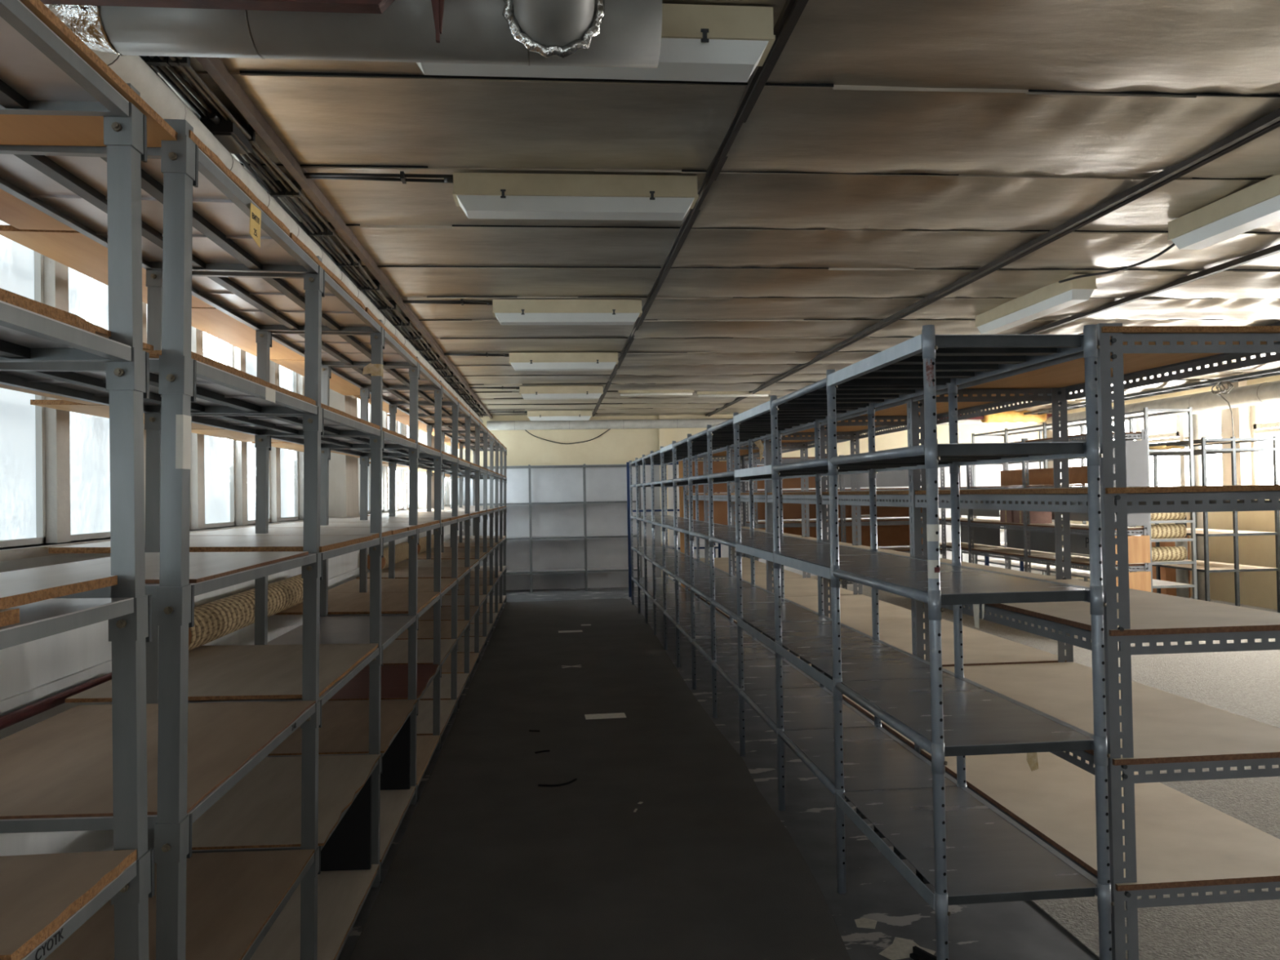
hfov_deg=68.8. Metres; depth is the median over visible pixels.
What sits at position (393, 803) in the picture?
shelf board
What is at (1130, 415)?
shelf
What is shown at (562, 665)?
tape
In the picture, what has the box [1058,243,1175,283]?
cable
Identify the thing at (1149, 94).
trim
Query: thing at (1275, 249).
trim
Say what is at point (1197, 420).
riser pipe
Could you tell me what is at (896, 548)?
shelf board
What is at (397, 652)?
shelf board
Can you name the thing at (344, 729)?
shelf board
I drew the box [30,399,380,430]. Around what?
shelf board
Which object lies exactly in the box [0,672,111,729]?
pipe
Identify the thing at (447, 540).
shelf board
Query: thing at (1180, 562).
shelf
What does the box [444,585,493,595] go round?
shelf board
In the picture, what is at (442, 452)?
shelf board
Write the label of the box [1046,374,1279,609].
wall
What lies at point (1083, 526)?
shelf board
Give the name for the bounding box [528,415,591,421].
diffuser
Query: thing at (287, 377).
window
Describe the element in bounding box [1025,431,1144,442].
shelf board
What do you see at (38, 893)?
shelf board
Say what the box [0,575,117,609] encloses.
shelf board
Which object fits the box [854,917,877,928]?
flake
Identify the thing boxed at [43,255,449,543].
trim
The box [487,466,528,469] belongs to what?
shelf
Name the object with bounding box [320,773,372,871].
panel
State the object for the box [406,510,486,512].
shelf board
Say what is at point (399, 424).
window
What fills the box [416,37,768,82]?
diffuser
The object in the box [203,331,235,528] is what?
window
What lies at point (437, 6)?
bracket
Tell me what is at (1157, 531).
roll
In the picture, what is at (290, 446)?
shelf board
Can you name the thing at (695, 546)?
shelf
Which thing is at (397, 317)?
clip
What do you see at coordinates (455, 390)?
clip
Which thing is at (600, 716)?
tape
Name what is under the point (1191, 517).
shelf
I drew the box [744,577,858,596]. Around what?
shelf board
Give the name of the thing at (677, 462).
shelf
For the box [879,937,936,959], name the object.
flake
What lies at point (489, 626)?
shelf board
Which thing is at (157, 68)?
conduit
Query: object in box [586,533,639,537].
shelf
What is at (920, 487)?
shelf board
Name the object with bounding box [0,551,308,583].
shelf board
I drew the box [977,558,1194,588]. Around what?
shelf
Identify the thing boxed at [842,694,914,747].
shelf board
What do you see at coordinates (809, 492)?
shelf board
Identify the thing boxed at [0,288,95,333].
shelf board
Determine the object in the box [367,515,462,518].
shelf board
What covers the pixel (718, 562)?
shelf board
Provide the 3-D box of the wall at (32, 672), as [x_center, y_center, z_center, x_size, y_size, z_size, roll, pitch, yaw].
[-2.206,0.210,5.869,0.385,3.035,20.100,-1,-1,-5]
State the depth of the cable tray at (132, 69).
3.24 m
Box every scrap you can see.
[754,439,764,462]
[973,604,984,628]
[1026,752,1038,771]
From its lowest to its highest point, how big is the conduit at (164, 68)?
0.027 m
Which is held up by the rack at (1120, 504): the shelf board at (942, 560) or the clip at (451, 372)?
the shelf board at (942, 560)
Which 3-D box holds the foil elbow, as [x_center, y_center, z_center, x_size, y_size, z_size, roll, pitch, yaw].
[-1.378,-1.135,2.240,0.264,0.231,0.251,-1,-1,-5]
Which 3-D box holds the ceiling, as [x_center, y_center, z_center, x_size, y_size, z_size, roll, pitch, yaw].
[3.072,-1.312,6.383,11.340,0.075,20.100,-1,-1,-5]
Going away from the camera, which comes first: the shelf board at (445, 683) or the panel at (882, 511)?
the shelf board at (445, 683)
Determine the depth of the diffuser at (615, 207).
4.03 m
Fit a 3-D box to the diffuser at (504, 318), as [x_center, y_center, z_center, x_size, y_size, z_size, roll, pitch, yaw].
[-0.512,-1.140,6.631,1.018,0.061,0.148,-1,-1,-5]
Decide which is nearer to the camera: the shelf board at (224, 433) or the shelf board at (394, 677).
the shelf board at (224, 433)
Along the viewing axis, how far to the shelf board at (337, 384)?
5.69 m
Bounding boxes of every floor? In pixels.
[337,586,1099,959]
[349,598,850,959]
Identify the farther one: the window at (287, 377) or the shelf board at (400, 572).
the shelf board at (400, 572)
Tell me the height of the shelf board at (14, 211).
0.016 m
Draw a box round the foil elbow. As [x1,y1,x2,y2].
[44,4,123,56]
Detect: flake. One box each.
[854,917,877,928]
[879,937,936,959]
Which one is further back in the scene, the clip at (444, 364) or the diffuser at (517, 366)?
the clip at (444, 364)
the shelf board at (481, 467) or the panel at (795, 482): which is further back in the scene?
the panel at (795, 482)
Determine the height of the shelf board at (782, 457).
0.018 m
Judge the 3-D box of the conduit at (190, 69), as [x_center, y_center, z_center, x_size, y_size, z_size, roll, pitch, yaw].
[-1.652,-1.218,5.844,0.033,0.027,19.500,-1,-1,-5]
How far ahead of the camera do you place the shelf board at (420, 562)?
8.44 m
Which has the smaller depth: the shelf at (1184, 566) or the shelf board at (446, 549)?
the shelf board at (446, 549)
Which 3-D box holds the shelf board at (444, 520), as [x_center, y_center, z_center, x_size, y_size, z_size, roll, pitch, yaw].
[-1.692,0.269,6.245,0.790,0.019,0.416,0,-1,-5]
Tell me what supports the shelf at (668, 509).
attached to the rack at (718, 547)
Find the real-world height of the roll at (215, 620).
0.156 m
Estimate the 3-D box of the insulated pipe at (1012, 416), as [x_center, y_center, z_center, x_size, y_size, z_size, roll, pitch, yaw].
[6.272,-1.117,16.368,2.250,0.241,0.222,-1,-1,-5]
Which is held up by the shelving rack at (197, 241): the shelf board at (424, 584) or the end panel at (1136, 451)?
the shelf board at (424, 584)
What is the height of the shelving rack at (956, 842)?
2.085 m
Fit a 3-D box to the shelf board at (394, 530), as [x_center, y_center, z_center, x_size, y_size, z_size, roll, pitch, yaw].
[-1.516,0.237,4.354,0.791,0.019,0.416,0,-1,-5]
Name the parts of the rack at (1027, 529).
back panel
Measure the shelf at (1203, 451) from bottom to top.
0.030 m
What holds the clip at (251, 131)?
attached to the conduit at (190, 69)
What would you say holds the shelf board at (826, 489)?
on the rack at (756, 461)
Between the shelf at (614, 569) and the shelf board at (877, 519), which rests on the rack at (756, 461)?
the shelf board at (877, 519)
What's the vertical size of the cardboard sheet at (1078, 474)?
0.200 m
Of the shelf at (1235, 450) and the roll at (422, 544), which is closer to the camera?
the roll at (422, 544)
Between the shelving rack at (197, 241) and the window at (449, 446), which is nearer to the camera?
the shelving rack at (197, 241)
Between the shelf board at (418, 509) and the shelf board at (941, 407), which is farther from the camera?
the shelf board at (418, 509)
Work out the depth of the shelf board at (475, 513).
8.70 m
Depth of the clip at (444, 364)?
9.59 m
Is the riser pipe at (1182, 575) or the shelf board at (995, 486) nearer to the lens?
the shelf board at (995, 486)
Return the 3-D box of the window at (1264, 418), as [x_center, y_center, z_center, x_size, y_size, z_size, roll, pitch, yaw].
[8.101,-0.494,10.771,0.076,1.220,2.860,-1,-1,-5]
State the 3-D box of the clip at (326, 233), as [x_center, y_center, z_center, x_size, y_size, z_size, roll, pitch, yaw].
[-1.663,-1.250,4.659,0.280,0.065,0.029,-1,-1,-5]
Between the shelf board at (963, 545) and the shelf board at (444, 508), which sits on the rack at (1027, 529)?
the shelf board at (963, 545)
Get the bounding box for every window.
[0,220,45,547]
[68,266,110,541]
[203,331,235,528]
[245,351,271,524]
[279,364,298,520]
[367,403,370,512]
[382,466,383,511]
[387,413,389,494]
[397,421,403,510]
[406,425,408,509]
[444,444,447,505]
[448,445,450,505]
[1067,409,1222,486]
[1250,401,1279,484]
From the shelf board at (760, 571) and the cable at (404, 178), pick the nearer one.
the cable at (404, 178)
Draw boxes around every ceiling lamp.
[416,3,775,82]
[452,172,698,220]
[492,299,642,324]
[508,352,618,370]
[519,385,603,399]
[527,409,592,421]
[974,274,1097,333]
[1167,173,1279,249]
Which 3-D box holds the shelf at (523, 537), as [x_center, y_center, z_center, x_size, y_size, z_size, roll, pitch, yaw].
[-2.291,0.981,15.651,0.887,0.030,0.420,-1,-1,-5]
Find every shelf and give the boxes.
[480,502,528,505]
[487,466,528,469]
[502,569,529,574]
[506,536,529,539]
[529,465,583,468]
[530,501,584,504]
[531,535,585,539]
[532,568,585,573]
[585,464,635,467]
[586,500,639,503]
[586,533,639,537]
[586,567,637,572]
[631,462,678,465]
[632,508,679,511]
[640,545,718,549]
[974,408,1189,436]
[977,542,1193,564]
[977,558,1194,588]
[986,448,1191,464]
[1000,526,1193,542]
[1061,515,1192,523]
[1148,438,1232,446]
[1149,448,1233,456]
[1151,564,1236,572]
[1157,447,1275,456]
[1177,437,1275,446]
[1185,560,1278,571]
[1186,528,1277,535]
[1186,530,1235,536]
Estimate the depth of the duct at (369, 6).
2.02 m
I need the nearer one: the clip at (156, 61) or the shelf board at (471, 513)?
the clip at (156, 61)
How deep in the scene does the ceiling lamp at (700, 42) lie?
2.65 m
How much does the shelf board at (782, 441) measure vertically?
0.018 m
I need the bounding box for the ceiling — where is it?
[151,0,1279,417]
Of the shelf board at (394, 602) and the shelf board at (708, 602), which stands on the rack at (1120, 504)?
the shelf board at (708, 602)
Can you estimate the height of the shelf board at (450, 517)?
0.019 m
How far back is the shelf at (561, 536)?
15.55 m
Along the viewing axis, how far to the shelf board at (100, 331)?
1.62 m
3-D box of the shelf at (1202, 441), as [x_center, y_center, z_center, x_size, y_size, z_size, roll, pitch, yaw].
[6.870,-0.470,11.943,0.345,0.030,1.500,-1,-1,-5]
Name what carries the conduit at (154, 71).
attached to the clip at (353, 264)
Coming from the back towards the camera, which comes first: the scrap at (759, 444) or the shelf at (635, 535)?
the shelf at (635, 535)
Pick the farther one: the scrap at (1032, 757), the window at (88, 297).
the window at (88, 297)
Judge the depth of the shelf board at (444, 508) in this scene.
11.58 m
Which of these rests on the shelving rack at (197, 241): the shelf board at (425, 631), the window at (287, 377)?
the shelf board at (425, 631)
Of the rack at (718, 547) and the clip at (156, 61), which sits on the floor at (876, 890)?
the rack at (718, 547)
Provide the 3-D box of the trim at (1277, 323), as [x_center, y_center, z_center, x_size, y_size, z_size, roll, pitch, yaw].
[5.591,-1.347,6.616,0.040,0.040,20.100,-1,-1,-5]
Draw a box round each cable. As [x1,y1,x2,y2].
[304,171,453,183]
[402,298,492,305]
[444,352,509,356]
[470,386,519,389]
[488,410,527,413]
[524,428,610,444]
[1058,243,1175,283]
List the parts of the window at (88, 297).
frame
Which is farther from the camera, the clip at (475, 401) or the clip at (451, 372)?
the clip at (475, 401)
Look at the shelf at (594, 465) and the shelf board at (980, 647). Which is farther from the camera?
the shelf at (594, 465)
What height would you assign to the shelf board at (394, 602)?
0.014 m
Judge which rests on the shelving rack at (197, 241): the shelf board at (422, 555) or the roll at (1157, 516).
the shelf board at (422, 555)
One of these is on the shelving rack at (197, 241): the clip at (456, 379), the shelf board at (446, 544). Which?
the shelf board at (446, 544)
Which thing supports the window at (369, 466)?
in the wall at (32, 672)
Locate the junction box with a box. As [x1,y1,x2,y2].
[200,108,251,154]
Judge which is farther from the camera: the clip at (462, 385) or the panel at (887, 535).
the panel at (887, 535)
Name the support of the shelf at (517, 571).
attached to the wall rack at (585, 570)
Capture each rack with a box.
[0,0,154,959]
[0,119,506,959]
[472,463,642,592]
[626,460,720,599]
[629,324,1114,959]
[685,323,1279,959]
[744,454,946,589]
[939,428,1151,572]
[971,407,1197,599]
[1129,435,1279,613]
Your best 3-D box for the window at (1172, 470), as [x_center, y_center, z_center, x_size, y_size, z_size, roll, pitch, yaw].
[7.755,-0.432,14.505,0.076,1.220,4.160,-1,-1,-5]
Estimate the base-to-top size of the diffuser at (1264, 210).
0.061 m
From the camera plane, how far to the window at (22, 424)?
2.94 m
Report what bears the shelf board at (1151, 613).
on the rack at (1120, 504)
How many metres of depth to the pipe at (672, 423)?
15.94 m
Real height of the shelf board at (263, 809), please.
0.010 m
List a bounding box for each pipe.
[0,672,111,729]
[486,418,1037,430]
[937,409,1059,422]
[1045,380,1279,431]
[1174,541,1189,598]
[1192,413,1205,600]
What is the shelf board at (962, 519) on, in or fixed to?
on the rack at (1027, 529)
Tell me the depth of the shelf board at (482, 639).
9.52 m
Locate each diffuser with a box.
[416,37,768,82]
[456,195,694,220]
[494,312,639,324]
[511,362,616,370]
[520,393,601,399]
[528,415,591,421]
[1171,195,1279,249]
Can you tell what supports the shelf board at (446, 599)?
on the shelving rack at (197, 241)
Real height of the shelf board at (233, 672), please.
0.014 m
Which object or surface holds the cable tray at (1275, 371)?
attached to the ceiling
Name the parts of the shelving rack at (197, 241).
shelf, shelf, shelf, shelf, shelf, shelf, shelf, shelf, shelf, shelf, shelf, shelf, shelf, shelf, shelf, shelf, shelf, shelf, shelf, shelf, shelf, shelf, shelf, shelf, shelf, shelf, shelf, shelf, shelf, shelf, shelf, shelf, shelf, shelf, shelf, shelf, shelf, shelf, shelf, shelf, shelf, shelf, shelf, shelf, shelf, shelf, shelf, shelf, shelf, shelf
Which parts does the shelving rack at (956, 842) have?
rail, rail, rail, rail, rail, shelf, shelf, shelf, shelf, rail, rail, rail, rail, rail, shelf, shelf, shelf, shelf, rail, rail, shelf, rail, rail, shelf, rail, shelf, shelf, shelf, shelf, rail, shelf, rail, rail, shelf, shelf, rail, shelf, rail, shelf, shelf, shelf, shelf, shelf, rail, rail, rail, rail, rail, rail, shelf, shelf, shelf, shelf, shelf, rail, rail, rail, rail, rail, rail, rail, rail, rail, shelf, shelf, shelf, shelf, shelf, rail, rail, rail, rail, rail, rail, rail, rail, rail, rail, rail, shelf, rail, shelf, rail, shelf, shelf, shelf, rail, rail, rail, rail, rail, rail, rail, rail, shelf, rail, shelf, rail, shelf, shelf, shelf, rail, rail, rail, rail, rail, shelf, shelf, shelf, shelf, shelf, rail, rail, rail, rail, rail, rail, rail, rail, rail, rail, shelf, shelf, shelf, shelf, shelf, rail, rail, rail, rail, rail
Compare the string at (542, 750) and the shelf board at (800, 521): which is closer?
the string at (542, 750)
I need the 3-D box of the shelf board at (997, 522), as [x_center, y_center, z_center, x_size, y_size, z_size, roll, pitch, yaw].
[4.762,0.542,11.831,0.520,0.018,1.460,-1,-1,-5]
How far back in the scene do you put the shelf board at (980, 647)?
4.94 m
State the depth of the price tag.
2.23 m
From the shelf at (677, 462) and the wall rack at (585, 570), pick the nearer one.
the shelf at (677, 462)
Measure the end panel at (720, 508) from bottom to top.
0.350 m
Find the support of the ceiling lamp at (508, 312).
attached to the ceiling
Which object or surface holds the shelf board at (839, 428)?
on the rack at (1120, 504)
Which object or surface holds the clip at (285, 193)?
attached to the ceiling
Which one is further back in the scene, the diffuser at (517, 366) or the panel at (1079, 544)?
the panel at (1079, 544)
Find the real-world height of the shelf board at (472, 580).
0.010 m
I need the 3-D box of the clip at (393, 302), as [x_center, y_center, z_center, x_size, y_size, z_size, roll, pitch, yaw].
[-1.835,-1.219,6.510,0.280,0.065,0.029,-1,-1,-5]
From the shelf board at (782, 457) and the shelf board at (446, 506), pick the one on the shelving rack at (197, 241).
the shelf board at (446, 506)
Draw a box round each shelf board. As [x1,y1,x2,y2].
[0,0,177,146]
[0,129,289,236]
[0,224,364,310]
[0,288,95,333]
[0,350,315,405]
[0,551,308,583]
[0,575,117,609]
[0,608,19,626]
[0,700,315,819]
[0,848,136,959]
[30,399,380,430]
[44,848,315,959]
[48,535,373,553]
[65,643,377,702]
[95,324,153,351]
[189,530,391,538]
[191,306,417,361]
[191,426,415,443]
[191,754,380,849]
[216,527,407,534]
[247,524,422,530]
[249,863,379,959]
[252,441,439,452]
[267,699,417,755]
[270,359,453,396]
[275,591,439,614]
[280,522,431,527]
[294,519,442,524]
[328,518,449,522]
[328,577,456,592]
[328,663,438,700]
[333,450,457,458]
[350,516,457,520]
[353,395,473,416]
[355,567,468,578]
[367,513,469,517]
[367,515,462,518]
[367,639,456,665]
[368,457,470,463]
[368,462,479,467]
[379,786,415,862]
[383,512,474,515]
[386,413,486,429]
[395,511,479,514]
[395,559,478,567]
[395,620,469,639]
[396,466,487,470]
[399,511,482,513]
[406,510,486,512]
[407,552,486,559]
[416,699,457,735]
[416,735,439,785]
[417,469,493,472]
[417,509,489,511]
[418,605,478,621]
[419,673,469,700]
[421,428,497,439]
[422,508,494,511]
[422,547,492,552]
[431,595,486,606]
[433,542,497,547]
[441,653,479,673]
[444,439,506,448]
[444,507,497,510]
[444,539,502,543]
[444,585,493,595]
[446,506,502,507]
[448,535,506,539]
[450,636,486,653]
[457,577,497,586]
[461,623,493,636]
[463,571,502,577]
[470,565,506,571]
[470,612,497,623]
[480,603,502,613]
[487,595,506,604]
[688,588,706,602]
[699,556,766,567]
[705,491,800,494]
[706,601,729,618]
[712,449,764,456]
[716,565,807,579]
[730,491,808,494]
[741,526,765,531]
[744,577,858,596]
[745,457,826,460]
[745,488,839,492]
[746,520,840,524]
[761,431,826,442]
[764,531,801,537]
[767,489,908,494]
[784,594,924,621]
[798,537,852,545]
[799,415,904,431]
[810,575,817,580]
[822,488,1022,494]
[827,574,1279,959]
[838,517,941,522]
[840,618,1066,666]
[842,487,940,490]
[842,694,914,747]
[845,545,910,556]
[862,387,1051,415]
[879,546,944,551]
[915,484,1279,494]
[920,749,1279,891]
[939,542,1004,549]
[939,558,1056,579]
[942,517,997,522]
[942,662,1279,765]
[965,325,1279,388]
[969,485,1022,488]
[970,520,1054,525]
[971,547,1055,556]
[985,578,1279,635]
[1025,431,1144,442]
[1026,484,1087,487]
[1026,523,1146,529]
[1027,555,1144,566]
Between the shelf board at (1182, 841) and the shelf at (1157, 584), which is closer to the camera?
the shelf board at (1182, 841)
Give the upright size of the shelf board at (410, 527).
0.019 m
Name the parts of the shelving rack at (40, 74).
shelf, shelf, shelf, shelf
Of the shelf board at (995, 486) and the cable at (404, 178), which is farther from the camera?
the shelf board at (995, 486)
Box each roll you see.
[188,573,302,650]
[367,542,408,569]
[417,533,434,554]
[1141,524,1186,538]
[1151,512,1186,520]
[1151,546,1187,560]
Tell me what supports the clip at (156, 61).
attached to the conduit at (190, 69)
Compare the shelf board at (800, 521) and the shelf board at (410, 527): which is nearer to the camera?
the shelf board at (410, 527)
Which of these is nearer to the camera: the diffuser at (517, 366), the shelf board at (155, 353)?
the shelf board at (155, 353)
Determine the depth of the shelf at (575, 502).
15.54 m
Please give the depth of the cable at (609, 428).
16.03 m
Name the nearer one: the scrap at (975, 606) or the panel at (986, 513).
the scrap at (975, 606)
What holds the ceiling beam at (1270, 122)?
attached to the ceiling
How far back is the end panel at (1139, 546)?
9.59 m
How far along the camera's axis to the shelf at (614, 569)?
15.63 m
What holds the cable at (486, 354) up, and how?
attached to the ceiling
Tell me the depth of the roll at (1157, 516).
11.21 m
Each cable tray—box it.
[90,48,483,423]
[1023,367,1279,414]
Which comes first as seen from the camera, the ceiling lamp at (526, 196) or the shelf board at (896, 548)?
the ceiling lamp at (526, 196)
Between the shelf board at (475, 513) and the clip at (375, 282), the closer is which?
the clip at (375, 282)
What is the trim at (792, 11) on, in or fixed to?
attached to the ceiling
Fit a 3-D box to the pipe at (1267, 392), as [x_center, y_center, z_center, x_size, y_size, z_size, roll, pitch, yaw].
[8.105,-1.143,6.845,0.263,0.263,19.100,-1,-1,-5]
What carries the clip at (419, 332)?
attached to the ceiling
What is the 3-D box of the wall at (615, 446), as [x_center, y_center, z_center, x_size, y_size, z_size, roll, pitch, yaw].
[2.047,0.292,16.426,11.500,3.035,0.260,-1,-1,-5]
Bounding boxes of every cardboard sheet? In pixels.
[1000,467,1053,485]
[1068,466,1087,484]
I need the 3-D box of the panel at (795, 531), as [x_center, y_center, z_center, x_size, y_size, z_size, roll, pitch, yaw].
[2.138,0.828,13.425,1.130,0.310,0.006,-1,-1,-5]
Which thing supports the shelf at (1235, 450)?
attached to the rack at (1206, 566)
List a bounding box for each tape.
[558,630,582,632]
[562,665,579,667]
[584,712,626,719]
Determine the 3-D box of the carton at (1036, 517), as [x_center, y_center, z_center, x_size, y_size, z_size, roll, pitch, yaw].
[4.775,0.374,11.383,0.302,0.300,0.360,-1,-1,-5]
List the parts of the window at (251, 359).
frame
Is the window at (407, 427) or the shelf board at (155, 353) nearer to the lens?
the shelf board at (155, 353)
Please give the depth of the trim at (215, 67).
3.94 m
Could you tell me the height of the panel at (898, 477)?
0.320 m
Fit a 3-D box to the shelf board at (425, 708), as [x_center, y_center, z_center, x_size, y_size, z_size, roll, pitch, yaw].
[-1.593,1.629,6.433,0.559,0.010,0.992,0,-1,-5]
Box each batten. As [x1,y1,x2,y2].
[617,390,693,395]
[696,390,769,396]
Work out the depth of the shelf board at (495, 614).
11.55 m
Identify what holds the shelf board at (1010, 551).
on the rack at (1027, 529)
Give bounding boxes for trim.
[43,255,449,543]
[155,70,1279,415]
[195,57,492,418]
[591,0,808,417]
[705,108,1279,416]
[1018,244,1279,334]
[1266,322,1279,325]
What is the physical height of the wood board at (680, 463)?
2.107 m
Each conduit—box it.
[142,55,480,417]
[148,55,482,417]
[149,66,469,405]
[157,56,483,417]
[168,56,484,417]
[176,56,487,416]
[855,514,870,516]
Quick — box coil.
[1211,381,1233,436]
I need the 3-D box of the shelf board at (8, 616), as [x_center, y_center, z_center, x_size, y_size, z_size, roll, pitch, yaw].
[-1.179,0.187,0.932,0.718,0.020,0.640,-1,-1,-5]
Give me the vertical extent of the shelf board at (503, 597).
0.010 m
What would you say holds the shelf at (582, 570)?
attached to the wall rack at (585, 570)
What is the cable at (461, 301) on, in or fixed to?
attached to the ceiling
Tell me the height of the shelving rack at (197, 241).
2.365 m
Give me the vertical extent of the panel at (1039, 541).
0.280 m
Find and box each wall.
[0,388,463,856]
[457,411,1055,591]
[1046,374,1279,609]
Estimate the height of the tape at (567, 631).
0.001 m
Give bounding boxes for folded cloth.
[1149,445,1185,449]
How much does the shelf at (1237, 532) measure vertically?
0.030 m
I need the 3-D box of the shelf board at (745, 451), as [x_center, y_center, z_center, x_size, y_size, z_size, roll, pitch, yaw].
[1.031,-0.331,11.306,0.760,0.018,1.524,-1,-1,-5]
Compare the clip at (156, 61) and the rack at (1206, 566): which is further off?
the rack at (1206, 566)
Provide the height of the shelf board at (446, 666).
0.010 m
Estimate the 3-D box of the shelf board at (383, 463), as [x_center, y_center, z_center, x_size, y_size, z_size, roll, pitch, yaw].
[-1.932,-0.139,8.534,0.860,0.015,1.024,0,-1,-5]
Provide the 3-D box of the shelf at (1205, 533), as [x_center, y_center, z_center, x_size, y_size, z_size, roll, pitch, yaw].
[6.890,0.670,11.926,0.345,0.030,1.500,-1,-1,-5]
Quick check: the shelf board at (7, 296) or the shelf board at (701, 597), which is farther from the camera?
the shelf board at (701, 597)
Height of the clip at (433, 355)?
0.065 m
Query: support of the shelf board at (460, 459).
on the shelving rack at (197, 241)
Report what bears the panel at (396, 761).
on the shelf board at (393, 803)
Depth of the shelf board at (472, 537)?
13.61 m
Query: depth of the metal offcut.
3.17 m
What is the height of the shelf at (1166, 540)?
0.030 m
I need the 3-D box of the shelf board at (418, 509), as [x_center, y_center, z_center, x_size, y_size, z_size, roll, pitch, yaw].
[-2.070,0.337,10.317,0.788,0.019,0.556,0,-1,-5]
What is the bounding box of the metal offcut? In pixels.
[909,946,936,959]
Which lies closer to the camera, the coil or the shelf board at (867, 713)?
the shelf board at (867, 713)
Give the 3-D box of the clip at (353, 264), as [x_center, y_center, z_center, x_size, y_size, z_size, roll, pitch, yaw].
[-1.720,-1.240,5.276,0.280,0.065,0.029,-1,-1,-5]
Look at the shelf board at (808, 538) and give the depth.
8.45 m
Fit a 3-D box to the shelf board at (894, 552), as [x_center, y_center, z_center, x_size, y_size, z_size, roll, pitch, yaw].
[1.470,0.527,6.722,0.760,0.018,1.524,-1,-1,-5]
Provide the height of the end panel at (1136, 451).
0.880 m
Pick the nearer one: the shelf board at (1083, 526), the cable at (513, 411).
the shelf board at (1083, 526)
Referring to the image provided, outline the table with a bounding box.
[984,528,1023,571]
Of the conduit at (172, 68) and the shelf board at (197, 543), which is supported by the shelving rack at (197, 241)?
the shelf board at (197, 543)
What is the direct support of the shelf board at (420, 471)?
on the shelving rack at (197, 241)
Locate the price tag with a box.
[248,202,261,248]
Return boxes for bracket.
[431,0,444,43]
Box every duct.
[40,0,395,13]
[98,0,662,68]
[502,0,604,58]
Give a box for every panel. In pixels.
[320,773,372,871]
[380,714,410,790]
[692,461,734,493]
[693,500,734,525]
[749,502,826,519]
[754,465,815,488]
[758,526,827,539]
[837,468,921,487]
[838,504,922,518]
[838,524,923,546]
[960,508,999,516]
[960,523,1000,546]
[1006,526,1055,552]
[1069,504,1088,521]
[1070,531,1128,555]
[1112,440,1149,526]
[1115,535,1150,564]
[1115,571,1151,591]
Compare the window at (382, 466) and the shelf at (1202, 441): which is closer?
the window at (382, 466)
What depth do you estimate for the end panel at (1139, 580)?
9.58 m
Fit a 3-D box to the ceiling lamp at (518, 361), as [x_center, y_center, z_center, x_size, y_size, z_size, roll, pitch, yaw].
[-0.738,-1.147,9.058,1.050,0.155,0.173,-1,-1,-5]
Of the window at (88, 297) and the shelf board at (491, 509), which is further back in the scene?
the shelf board at (491, 509)
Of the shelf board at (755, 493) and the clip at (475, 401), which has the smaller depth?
the shelf board at (755, 493)
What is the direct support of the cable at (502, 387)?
attached to the ceiling
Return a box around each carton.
[1000,510,1013,522]
[1013,510,1052,523]
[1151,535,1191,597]
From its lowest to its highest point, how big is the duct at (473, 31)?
0.212 m
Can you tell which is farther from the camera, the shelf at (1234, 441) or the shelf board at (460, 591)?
the shelf at (1234, 441)
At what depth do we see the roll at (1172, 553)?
11.21 m
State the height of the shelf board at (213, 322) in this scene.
0.016 m
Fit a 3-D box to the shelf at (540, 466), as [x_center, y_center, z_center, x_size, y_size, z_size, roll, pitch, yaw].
[-1.399,-0.224,15.754,0.887,0.030,0.420,-1,-1,-5]
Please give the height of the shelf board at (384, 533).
0.019 m
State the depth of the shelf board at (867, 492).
4.93 m
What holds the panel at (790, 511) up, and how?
attached to the rack at (756, 461)
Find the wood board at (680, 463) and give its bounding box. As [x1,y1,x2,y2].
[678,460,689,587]
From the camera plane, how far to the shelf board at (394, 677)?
5.30 m
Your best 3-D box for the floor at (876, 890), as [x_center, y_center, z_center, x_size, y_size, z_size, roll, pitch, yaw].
[3.156,1.689,6.340,11.800,0.100,20.700,-1,-1,-5]
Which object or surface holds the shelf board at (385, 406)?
on the shelving rack at (197, 241)
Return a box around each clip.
[138,55,190,66]
[245,124,257,143]
[256,180,302,196]
[300,222,335,236]
[331,254,360,266]
[354,279,381,290]
[369,300,396,310]
[391,316,410,325]
[400,331,422,339]
[412,343,431,351]
[420,354,439,360]
[431,363,447,369]
[440,371,453,377]
[443,377,458,383]
[448,384,464,390]
[454,390,469,395]
[461,395,472,399]
[465,400,476,404]
[469,404,479,408]
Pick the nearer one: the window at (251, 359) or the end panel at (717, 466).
the window at (251, 359)
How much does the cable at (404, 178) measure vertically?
0.036 m
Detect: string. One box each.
[534,750,550,753]
[537,777,577,786]
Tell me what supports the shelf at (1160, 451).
attached to the rack at (1145, 413)
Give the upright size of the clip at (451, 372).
0.065 m
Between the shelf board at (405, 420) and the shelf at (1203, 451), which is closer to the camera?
the shelf board at (405, 420)

